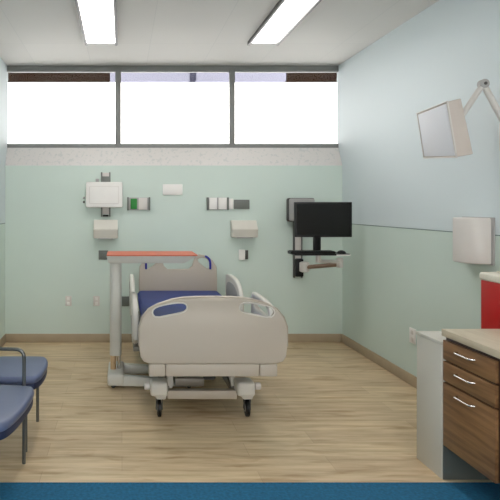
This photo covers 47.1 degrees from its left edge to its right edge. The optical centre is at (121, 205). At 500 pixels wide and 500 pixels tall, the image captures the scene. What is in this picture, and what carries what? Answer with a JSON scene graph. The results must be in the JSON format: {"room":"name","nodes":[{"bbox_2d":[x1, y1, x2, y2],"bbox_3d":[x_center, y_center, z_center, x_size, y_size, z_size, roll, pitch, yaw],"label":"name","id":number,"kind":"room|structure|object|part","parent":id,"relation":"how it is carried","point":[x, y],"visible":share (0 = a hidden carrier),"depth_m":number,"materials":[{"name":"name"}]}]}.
{"room":"hospital room","nodes":[
{"label":"hospital room","id":0,"kind":"room"},
{"bbox_2d":[0,57,7,338],"bbox_3d":[-1.330,-0.037,2.193,0.120,3.034,7.827,0,0,0],"label":"wall","id":1,"kind":"structure","parent":0,"point":[3,67],"depth_m":5.82,"materials":[{"name":"paint"}]},
{"bbox_2d":[0,334,5,346],"bbox_3d":[-1.264,1.434,2.179,0.012,0.092,7.557,0,0,0],"label":"baseboard","id":2,"kind":"structure","parent":1,"relation":"attached to","point":[3,339],"depth_m":5.82,"materials":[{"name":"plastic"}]},
{"bbox_2d":[5,166,341,333],"bbox_3d":[0.562,0.520,6.052,3.665,1.920,0.190,0,0,0],"label":"wall","id":3,"kind":"structure","parent":0,"point":[52,249],"depth_m":5.96,"materials":[{"name":"green paint"}]},
{"bbox_2d":[65,296,71,305],"bbox_3d":[-0.582,1.032,5.952,0.067,0.108,0.011,0,0,0],"label":"power outlet","id":4,"kind":"object","parent":3,"relation":"attached to","point":[68,299],"visible":1,"depth_m":5.95,"materials":[{"name":"white plastic"}]},
{"bbox_2d":[93,296,99,305],"bbox_3d":[-0.278,1.032,5.952,0.069,0.108,0.011,0,0,0],"label":"power outlet","id":5,"kind":"object","parent":3,"relation":"attached to","point":[96,299],"visible":1,"depth_m":5.95,"materials":[{"name":"white plastic"}]},
{"bbox_2d":[83,172,122,216],"bbox_3d":[-0.207,-0.125,5.907,0.426,0.480,0.101,0,0,0],"label":"display","id":6,"kind":"object","parent":3,"relation":"attached to","point":[105,194],"visible":1,"depth_m":5.86,"materials":[{"name":"white plastic"}]},
{"bbox_3d":[-0.176,-0.135,5.942,0.072,0.450,0.030,0,0,0],"label":"bracket plate","id":7,"kind":"part","parent":6,"relation":"part of","materials":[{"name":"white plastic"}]},
{"bbox_2d":[99,250,107,259],"bbox_3d":[-0.202,0.532,5.949,0.104,0.100,0.016,0,0,0],"label":"outlet","id":8,"kind":"object","parent":3,"relation":"attached to","point":[102,253],"visible":0.9,"depth_m":5.94,"materials":[{"name":"grey plastic"}]},
{"bbox_2d":[100,252,105,257],"bbox_3d":[-0.202,0.532,5.944,0.064,0.060,0.006,0,0,0],"label":"socket","id":9,"kind":"object","parent":8,"relation":"attached to","point":[102,254],"depth_m":5.94,"materials":[{"name":"grey plastic"}]},
{"bbox_2d":[93,220,117,238],"bbox_3d":[-0.175,0.251,5.895,0.258,0.204,0.124,0,0,0],"label":"dispenser box","id":10,"kind":"object","parent":3,"relation":"attached to","point":[103,229],"visible":1,"depth_m":5.85,"materials":[{"name":"grey plastic"}]},
{"bbox_2d":[122,296,128,305],"bbox_3d":[0.041,1.035,5.949,0.086,0.106,0.016,0,0,0],"label":"outlet","id":11,"kind":"object","parent":3,"relation":"attached to","point":[125,299],"visible":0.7,"depth_m":5.94,"materials":[{"name":"grey plastic"}]},
{"bbox_2d":[127,197,149,209],"bbox_3d":[0.181,-0.024,5.939,0.250,0.144,0.035,0,0,0],"label":"outlet panel","id":12,"kind":"object","parent":3,"relation":"attached to","point":[132,203],"visible":1,"depth_m":5.93,"materials":[{"name":"grey plastic"}]},
{"bbox_2d":[131,199,136,208],"bbox_3d":[0.128,-0.024,5.939,0.068,0.113,0.016,0,0,0],"label":"outlet","id":13,"kind":"object","parent":12,"relation":"attached to","point":[133,201],"depth_m":5.93,"materials":[{"name":"plastic"}]},
{"bbox_2d":[139,198,146,209],"bbox_3d":[0.227,-0.024,5.940,0.094,0.128,0.014,0,0,0],"label":"outlet","id":14,"kind":"object","parent":12,"relation":"attached to","point":[142,201],"depth_m":5.93,"materials":[{"name":"white plastic"}]},
{"bbox_2d":[7,66,337,147],"bbox_3d":[0.562,-1.099,6.077,3.665,0.910,0.054,0,0,0],"label":"window","id":15,"kind":"structure","parent":3,"relation":"in","point":[117,70],"depth_m":6.06,"materials":[{"name":"metal"}]},
{"bbox_2d":[163,184,182,194],"bbox_3d":[0.550,-0.178,5.951,0.216,0.116,0.012,0,0,0],"label":"blank plate","id":16,"kind":"object","parent":3,"relation":"attached to","point":[168,189],"visible":1,"depth_m":5.94,"materials":[{"name":"white plastic"}]},
{"bbox_2d":[5,148,341,165],"bbox_3d":[0.562,-0.542,6.052,3.665,0.204,0.190,0,0,0],"label":"sill","id":17,"kind":"structure","parent":3,"relation":"on","point":[14,156],"depth_m":6.01,"materials":[{"name":"grey stone"}]},
{"bbox_2d":[6,334,341,341],"bbox_3d":[0.562,1.434,5.951,3.641,0.092,0.012,0,0,0],"label":"baseboard","id":18,"kind":"structure","parent":3,"relation":"attached to","point":[9,337],"depth_m":5.94,"materials":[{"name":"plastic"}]},
{"bbox_2d":[207,197,232,209],"bbox_3d":[1.064,-0.025,5.942,0.290,0.138,0.030,0,0,0],"label":"switch panel","id":19,"kind":"object","parent":3,"relation":"attached to","point":[212,203],"visible":1,"depth_m":5.94,"materials":[{"name":"grey plastic"}]},
{"bbox_2d":[209,198,216,208],"bbox_3d":[0.987,-0.027,5.942,0.082,0.126,0.014,0,0,0],"label":"switch plate","id":20,"kind":"object","parent":19,"relation":"attached to","point":[212,201],"depth_m":5.94,"materials":[{"name":"white plastic"}]},
{"bbox_2d":[218,198,226,208],"bbox_3d":[1.090,-0.027,5.942,0.088,0.126,0.014,0,0,0],"label":"switch plate","id":21,"kind":"object","parent":19,"relation":"attached to","point":[222,202],"depth_m":5.94,"materials":[{"name":"white plastic"}]},
{"bbox_3d":[1.185,-0.023,5.949,0.048,0.114,0.015,0,0,0],"label":"plate","id":22,"kind":"part","parent":19,"relation":"part of","materials":[{"name":"white plastic"}]},
{"bbox_2d":[234,200,249,208],"bbox_3d":[1.300,-0.018,5.949,0.169,0.100,0.016,0,0,0],"label":"outlet","id":23,"kind":"object","parent":3,"relation":"attached to","point":[238,204],"visible":1,"depth_m":5.94,"materials":[{"name":"grey plastic"}]},
{"bbox_2d":[236,202,247,206],"bbox_3d":[1.300,-0.018,5.944,0.129,0.060,0.006,0,0,0],"label":"socket","id":24,"kind":"object","parent":23,"relation":"attached to","point":[238,204],"depth_m":5.94,"materials":[{"name":"grey plastic"}]},
{"bbox_2d":[239,250,247,259],"bbox_3d":[1.318,0.529,5.947,0.100,0.111,0.020,0,0,0],"label":"switch","id":25,"kind":"object","parent":3,"relation":"attached to","point":[243,254],"visible":1,"depth_m":5.94,"materials":[{"name":"white plastic"}]},
{"bbox_3d":[1.302,0.529,5.947,0.067,0.111,0.020,0,0,0],"label":"plate","id":26,"kind":"part","parent":25,"relation":"part of","materials":[{"name":"white plastic"}]},
{"bbox_2d":[230,220,257,237],"bbox_3d":[1.314,0.249,5.895,0.272,0.188,0.124,0,0,0],"label":"dispenser box","id":27,"kind":"object","parent":3,"relation":"attached to","point":[238,228],"visible":1,"depth_m":5.85,"materials":[{"name":"grey plastic"}]},
{"bbox_2d":[286,198,314,221],"bbox_3d":[1.930,0.041,5.915,0.290,0.254,0.083,0,0,0],"label":"equipment box","id":28,"kind":"object","parent":3,"relation":"attached to","point":[289,201],"visible":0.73,"depth_m":5.87,"materials":[{"name":"grey plastic"}]},
{"bbox_2d":[288,222,350,277],"bbox_3d":[1.941,0.393,5.570,0.602,0.765,0.774,0,0,0],"label":"workstation","id":29,"kind":"object","parent":3,"relation":"attached to","point":[300,266],"visible":0.78,"depth_m":5.75,"materials":[{"name":"white plastic"}]},
{"bbox_2d":[288,250,335,253],"bbox_3d":[1.817,0.441,5.256,0.425,0.026,0.123,0,0,0],"label":"keyboard","id":30,"kind":"object","parent":29,"relation":"on","point":[289,251],"visible":1,"depth_m":5.20,"materials":[{"name":"black plastic"}]},
{"bbox_3d":[1.920,0.507,5.360,0.049,0.086,0.050,0,0,0],"label":"tray post","id":31,"kind":"part","parent":29,"relation":"part of","materials":[{"name":"white plastic"}]},
{"bbox_2d":[288,252,350,255],"bbox_3d":[1.903,0.462,5.311,0.525,0.016,0.257,0,0,0],"label":"tray","id":32,"kind":"object","parent":29,"relation":"on","point":[336,254],"depth_m":5.19,"materials":[{"name":"white plastic"}]},
{"bbox_3d":[2.065,0.623,5.690,0.355,0.099,0.060,0,0,39],"label":"arm","id":33,"kind":"part","parent":29,"relation":"part of"},
{"bbox_2d":[294,202,351,249],"bbox_3d":[1.966,0.208,5.380,0.559,0.492,0.110,0,0,0],"label":"computer monitor","id":34,"kind":"object","parent":29,"relation":"on","point":[316,220],"visible":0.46,"depth_m":5.34,"materials":[{"name":"black plastic"}]},
{"bbox_3d":[2.065,0.552,5.460,0.339,0.061,0.052,0,0,-37],"label":"arm","id":35,"kind":"part","parent":29,"relation":"part of","materials":[{"name":"white plastic"}]},
{"bbox_2d":[0,0,438,65],"bbox_3d":[0.562,-1.604,2.193,3.905,0.100,7.827,0,0,0],"label":"ceiling","id":36,"kind":"structure","parent":0,"point":[32,32],"depth_m":4.94,"materials":[{"name":"paint"}]},
{"bbox_2d":[75,0,116,45],"bbox_3d":[-0.197,-1.537,4.588,0.306,0.034,1.207,0,0,0],"label":"recessed light","id":37,"kind":"object","parent":36,"relation":"in","point":[97,18],"visible":1,"depth_m":4.55,"materials":[{"name":"grey plastic"}]},
{"bbox_2d":[247,0,321,45],"bbox_3d":[1.333,-1.537,4.588,0.289,0.034,1.207,0,0,0],"label":"recessed light","id":38,"kind":"object","parent":36,"relation":"in","point":[286,15],"visible":1,"depth_m":4.55,"materials":[{"name":"grey plastic"}]},
{"bbox_2d":[0,342,491,481],"bbox_3d":[0.562,1.530,4.593,3.905,0.100,3.329,0,0,0],"label":"floor","id":39,"kind":"structure","parent":0,"point":[329,412],"depth_m":3.68,"materials":[{"name":"brown wood"}]},
{"bbox_2d":[0,347,33,463],"bbox_3d":[-0.845,1.050,2.901,0.691,0.860,0.585,0,0,6],"label":"chair","id":40,"kind":"object","parent":39,"relation":"on","point":[16,401],"visible":1,"depth_m":2.93,"materials":[{"name":"fabric"}]},
{"bbox_3d":[-0.829,0.967,3.178,0.556,0.306,0.021,0,0,6],"label":"armrest","id":41,"kind":"part","parent":40,"relation":"part of","materials":[{"name":"metal"}]},
{"bbox_3d":[-0.788,1.092,2.895,0.568,0.045,0.576,0,0,6],"label":"seat","id":42,"kind":"part","parent":40,"relation":"part of","materials":[{"name":"fabric"}]},
{"bbox_3d":[-0.788,1.055,2.895,0.576,0.050,0.585,0,0,6],"label":"seat","id":43,"kind":"part","parent":40,"relation":"part of","materials":[{"name":"fabric"}]},
{"bbox_3d":[-0.563,1.295,3.150,0.021,0.370,0.021,0,0,6],"label":"leg","id":44,"kind":"part","parent":40,"relation":"part of","materials":[{"name":"metal"}]},
{"bbox_2d":[0,356,47,451],"bbox_3d":[-0.814,1.050,3.535,0.651,0.860,0.485,0,0,0],"label":"chair","id":45,"kind":"object","parent":39,"relation":"on","point":[10,366],"visible":0.87,"depth_m":3.45,"materials":[{"name":"fabric"}]},
{"bbox_3d":[-0.757,1.092,3.535,0.528,0.045,0.478,0,0,0],"label":"seat","id":46,"kind":"part","parent":45,"relation":"part of","materials":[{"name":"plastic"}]},
{"bbox_3d":[-0.757,1.055,3.535,0.536,0.050,0.485,0,0,0],"label":"seat","id":47,"kind":"part","parent":45,"relation":"part of","materials":[{"name":"plastic"}]},
{"bbox_3d":[-0.580,1.295,3.304,0.021,0.370,0.021,0,0,0],"label":"leg","id":48,"kind":"part","parent":45,"relation":"part of","materials":[{"name":"metal"}]},
{"bbox_3d":[-0.580,1.295,3.767,0.021,0.370,0.021,0,0,0],"label":"leg","id":49,"kind":"part","parent":45,"relation":"part of","materials":[{"name":"metal"}]},
{"bbox_2d":[107,251,197,387],"bbox_3d":[0.242,0.936,4.612,0.735,1.087,0.435,0,0,0],"label":"table","id":50,"kind":"object","parent":39,"relation":"on","point":[119,372],"visible":0.84,"depth_m":4.54,"materials":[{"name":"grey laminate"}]},
{"bbox_3d":[-0.025,1.310,4.600,0.027,0.160,0.028,0,0,0],"label":"guide rod","id":51,"kind":"part","parent":50,"relation":"part of","materials":[{"name":"metal"}]},
{"bbox_3d":[0.290,1.417,4.793,0.580,0.082,0.074,0,0,0],"label":"leg","id":52,"kind":"part","parent":50,"relation":"part of","materials":[{"name":"grey metal"}]},
{"bbox_3d":[0.290,1.417,4.463,0.580,0.082,0.074,0,0,0],"label":"leg","id":53,"kind":"part","parent":50,"relation":"part of","materials":[{"name":"grey metal"}]},
{"bbox_2d":[107,256,196,262],"bbox_3d":[0.239,0.432,4.585,0.726,0.059,0.367,0,0,0],"label":"tray","id":54,"kind":"object","parent":50,"relation":"on","point":[111,259],"depth_m":4.41,"materials":[{"name":"grey plastic"}]},
{"bbox_2d":[129,254,287,416],"bbox_3d":[0.596,0.996,4.699,1.046,0.968,2.282,0,0,0],"label":"hospital bed","id":55,"kind":"object","parent":39,"relation":"on","point":[187,333],"visible":0.94,"depth_m":3.56,"materials":[{"name":"plastic"}]},
{"bbox_3d":[0.098,0.865,5.345,0.044,0.350,0.690,0,0,0],"label":"head rail","id":56,"kind":"part","parent":55,"relation":"part of","materials":[{"name":"plastic"}]},
{"bbox_3d":[0.098,0.874,4.268,0.044,0.332,0.584,0,0,0],"label":"foot rail","id":57,"kind":"part","parent":55,"relation":"part of","materials":[{"name":"plastic"}]},
{"bbox_3d":[0.129,1.071,4.800,0.090,0.033,1.400,0,0,0],"label":"rail mount","id":58,"kind":"part","parent":55,"relation":"part of","materials":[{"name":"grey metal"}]},
{"bbox_3d":[0.356,1.195,4.040,0.051,0.230,0.215,0,0,11],"label":"lift arm","id":59,"kind":"part","parent":55,"relation":"part of","materials":[{"name":"plastic"}]},
{"bbox_3d":[0.594,0.816,5.820,0.828,0.608,0.040,0,0,0],"label":"headboard","id":60,"kind":"part","parent":55,"relation":"part of","materials":[{"name":"plastic"}]},
{"bbox_3d":[0.590,0.964,4.707,0.844,0.148,2.165,0,0,0],"label":"mattress","id":61,"kind":"part","parent":55,"relation":"part of","materials":[{"name":"fabric"}]},
{"bbox_3d":[0.566,1.325,4.770,0.580,0.060,1.700,0,0,0],"label":"frame","id":62,"kind":"part","parent":55,"relation":"part of","materials":[{"name":"grey metal"}]},
{"bbox_3d":[0.594,0.811,3.583,0.968,0.434,0.045,0,0,0],"label":"footboard","id":63,"kind":"part","parent":55,"relation":"part of","materials":[{"name":"plastic"}]},
{"bbox_3d":[0.796,1.195,4.040,0.051,0.230,0.215,0,0,-11],"label":"lift arm","id":64,"kind":"part","parent":55,"relation":"part of","materials":[{"name":"plastic"}]},
{"bbox_3d":[1.094,0.867,5.350,0.050,0.226,0.560,0,0,0],"label":"rail panel","id":65,"kind":"part","parent":55,"relation":"part of","materials":[{"name":"grey plastic"}]},
{"bbox_3d":[1.094,0.865,5.345,0.044,0.350,0.690,0,0,0],"label":"head rail","id":66,"kind":"part","parent":55,"relation":"part of","materials":[{"name":"plastic"}]},
{"bbox_3d":[1.094,0.874,4.268,0.044,0.332,0.584,0,0,0],"label":"foot rail","id":67,"kind":"part","parent":55,"relation":"part of","materials":[{"name":"plastic"}]},
{"bbox_2d":[0,482,493,482],"bbox_3d":[0.562,1.484,2.928,3.665,0.012,0.008,0,0,0],"label":"trim","id":68,"kind":"structure","parent":39,"relation":"on","point":[0,482],"depth_m":2.93,"materials":[{"name":"blue carpet"}]},
{"bbox_2d":[416,331,489,479],"bbox_3d":[2.060,1.107,3.092,0.668,0.746,0.260,0,0,0],"label":"box","id":69,"kind":"object","parent":39,"relation":"on","point":[431,451],"visible":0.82,"depth_m":3.05,"materials":[{"name":"laminate"}]},
{"bbox_3d":[2.060,0.745,3.095,0.668,0.021,0.255,0,0,0],"label":"panel","id":70,"kind":"part","parent":69,"relation":"part of","materials":[{"name":"white laminate"}]},
{"bbox_3d":[1.877,1.386,2.965,0.281,0.188,0.005,0,0,0],"label":"toe panel","id":71,"kind":"part","parent":69,"relation":"part of","materials":[{"name":"rubber"}]},
{"bbox_2d":[0,483,499,499],"bbox_3d":[0.562,1.530,0.604,3.905,0.100,4.648,0,0,0],"label":"floor","id":72,"kind":"structure","parent":0,"point":[8,491],"depth_m":2.84,"materials":[{"name":"blue carpet"}]},
{"bbox_2d":[443,337,499,483],"bbox_3d":[2.049,1.091,2.748,0.688,0.779,0.427,0,0,0],"label":"base cabinet","id":73,"kind":"object","parent":72,"relation":"on","point":[471,388],"visible":0.99,"depth_m":2.71,"materials":[{"name":"brown wood"}]},
{"bbox_3d":[1.721,0.986,2.764,0.031,0.010,0.148,0,0,0],"label":"handle","id":74,"kind":"part","parent":73,"relation":"part of","materials":[{"name":"metal"}]},
{"bbox_3d":[1.721,0.872,2.764,0.031,0.010,0.148,0,0,0],"label":"handle","id":75,"kind":"part","parent":73,"relation":"part of","materials":[{"name":"metal"}]},
{"bbox_3d":[1.721,0.758,2.764,0.031,0.010,0.148,0,0,0],"label":"handle","id":76,"kind":"part","parent":73,"relation":"part of","materials":[{"name":"metal"}]},
{"bbox_3d":[1.744,1.121,2.755,0.017,0.341,0.414,0,0,0],"label":"drawer","id":77,"kind":"part","parent":73,"relation":"part of","materials":[{"name":"brown wood"}]},
{"bbox_3d":[1.744,0.888,2.755,0.017,0.104,0.414,0,0,0],"label":"drawer","id":78,"kind":"part","parent":73,"relation":"part of","materials":[{"name":"brown wood"}]},
{"bbox_3d":[1.744,0.774,2.755,0.017,0.104,0.414,0,0,0],"label":"drawer","id":79,"kind":"part","parent":73,"relation":"part of","materials":[{"name":"brown wood"}]},
{"bbox_3d":[2.049,1.091,1.520,0.688,0.779,0.440,0,0,0],"label":"cabinet","id":80,"kind":"object","parent":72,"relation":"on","visible":0},
{"bbox_2d":[442,329,499,358],"bbox_3d":[2.061,0.682,2.123,0.666,0.037,1.686,0,0,0],"label":"countertop","id":81,"kind":"structure","parent":80,"relation":"on","point":[487,341],"depth_m":2.77,"materials":[{"name":"laminate"}]},
{"bbox_2d":[479,271,499,328],"bbox_3d":[2.232,0.554,3.091,0.301,0.360,0.242,0,0,0],"label":"waste container","id":82,"kind":"object","parent":81,"relation":"on","point":[490,281],"visible":0.84,"depth_m":3.10,"materials":[{"name":"red plastic"}]},
{"bbox_3d":[2.232,0.407,3.091,0.301,0.046,0.242,0,0,0],"label":"lid","id":83,"kind":"part","parent":82,"relation":"part of","materials":[{"name":"plastic"}]},
{"bbox_2d":[337,0,499,376],"bbox_3d":[2.455,-0.037,2.193,0.120,3.034,7.827,0,0,0],"label":"wall","id":84,"kind":"structure","parent":0,"point":[395,280],"depth_m":4.50,"materials":[{"name":"paint"}]},
{"bbox_2d":[342,334,416,388],"bbox_3d":[2.389,1.434,4.593,0.012,0.092,2.727,0,0,0],"label":"baseboard","id":85,"kind":"structure","parent":84,"relation":"attached to","point":[384,363],"depth_m":5.01,"materials":[{"name":"wood"}]},
{"bbox_2d":[409,327,415,344],"bbox_3d":[2.389,1.068,4.509,0.011,0.124,0.094,0,0,0],"label":"power outlet","id":86,"kind":"object","parent":84,"relation":"attached to","point":[412,332],"visible":1,"depth_m":4.50,"materials":[{"name":"white plastic"}]},
{"bbox_2d":[354,224,499,235],"bbox_3d":[2.394,0.188,2.179,0.002,0.007,7.557,0,0,0],"label":"trim","id":87,"kind":"structure","parent":84,"relation":"attached to","point":[354,224],"depth_m":4.56,"materials":[{"name":"grey metal"}]},
{"bbox_2d":[416,79,499,158],"bbox_3d":[2.177,-0.533,3.482,0.437,0.486,0.384,0,0,0],"label":"display","id":88,"kind":"object","parent":84,"relation":"attached to","point":[443,130],"visible":1,"depth_m":3.35,"materials":[{"name":"white plastic"}]},
{"bbox_3d":[2.150,-0.651,3.360,0.158,0.212,0.033,0,0,0],"label":"arm","id":89,"kind":"part","parent":88,"relation":"part of","materials":[{"name":"grey plastic"}]},
{"bbox_3d":[2.296,-0.597,3.360,0.196,0.321,0.037,0,0,0],"label":"arm","id":90,"kind":"part","parent":88,"relation":"part of","materials":[{"name":"grey plastic"}]},
{"bbox_2d":[453,217,494,265],"bbox_3d":[2.323,0.228,3.680,0.144,0.308,0.330,0,0,0],"label":"dispenser","id":91,"kind":"object","parent":84,"relation":"attached to","point":[473,237],"visible":1,"depth_m":3.57,"materials":[{"name":"white plastic"}]},
{"bbox_3d":[2.389,0.228,3.680,0.012,0.308,0.330,0,0,0],"label":"plate","id":92,"kind":"part","parent":91,"relation":"part of","materials":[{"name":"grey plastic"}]},
{"label":"outside","id":93,"kind":"structure","parent":0,"visible":0},
{"bbox_2d":[8,73,336,81],"bbox_3d":[0.600,-1.916,7.545,8.000,0.408,0.110,0,0,0],"label":"canopy","id":94,"kind":"object","parent":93,"point":[12,77],"visible":0.35,"depth_m":7.50,"materials":[{"name":"stone"}]}
]}

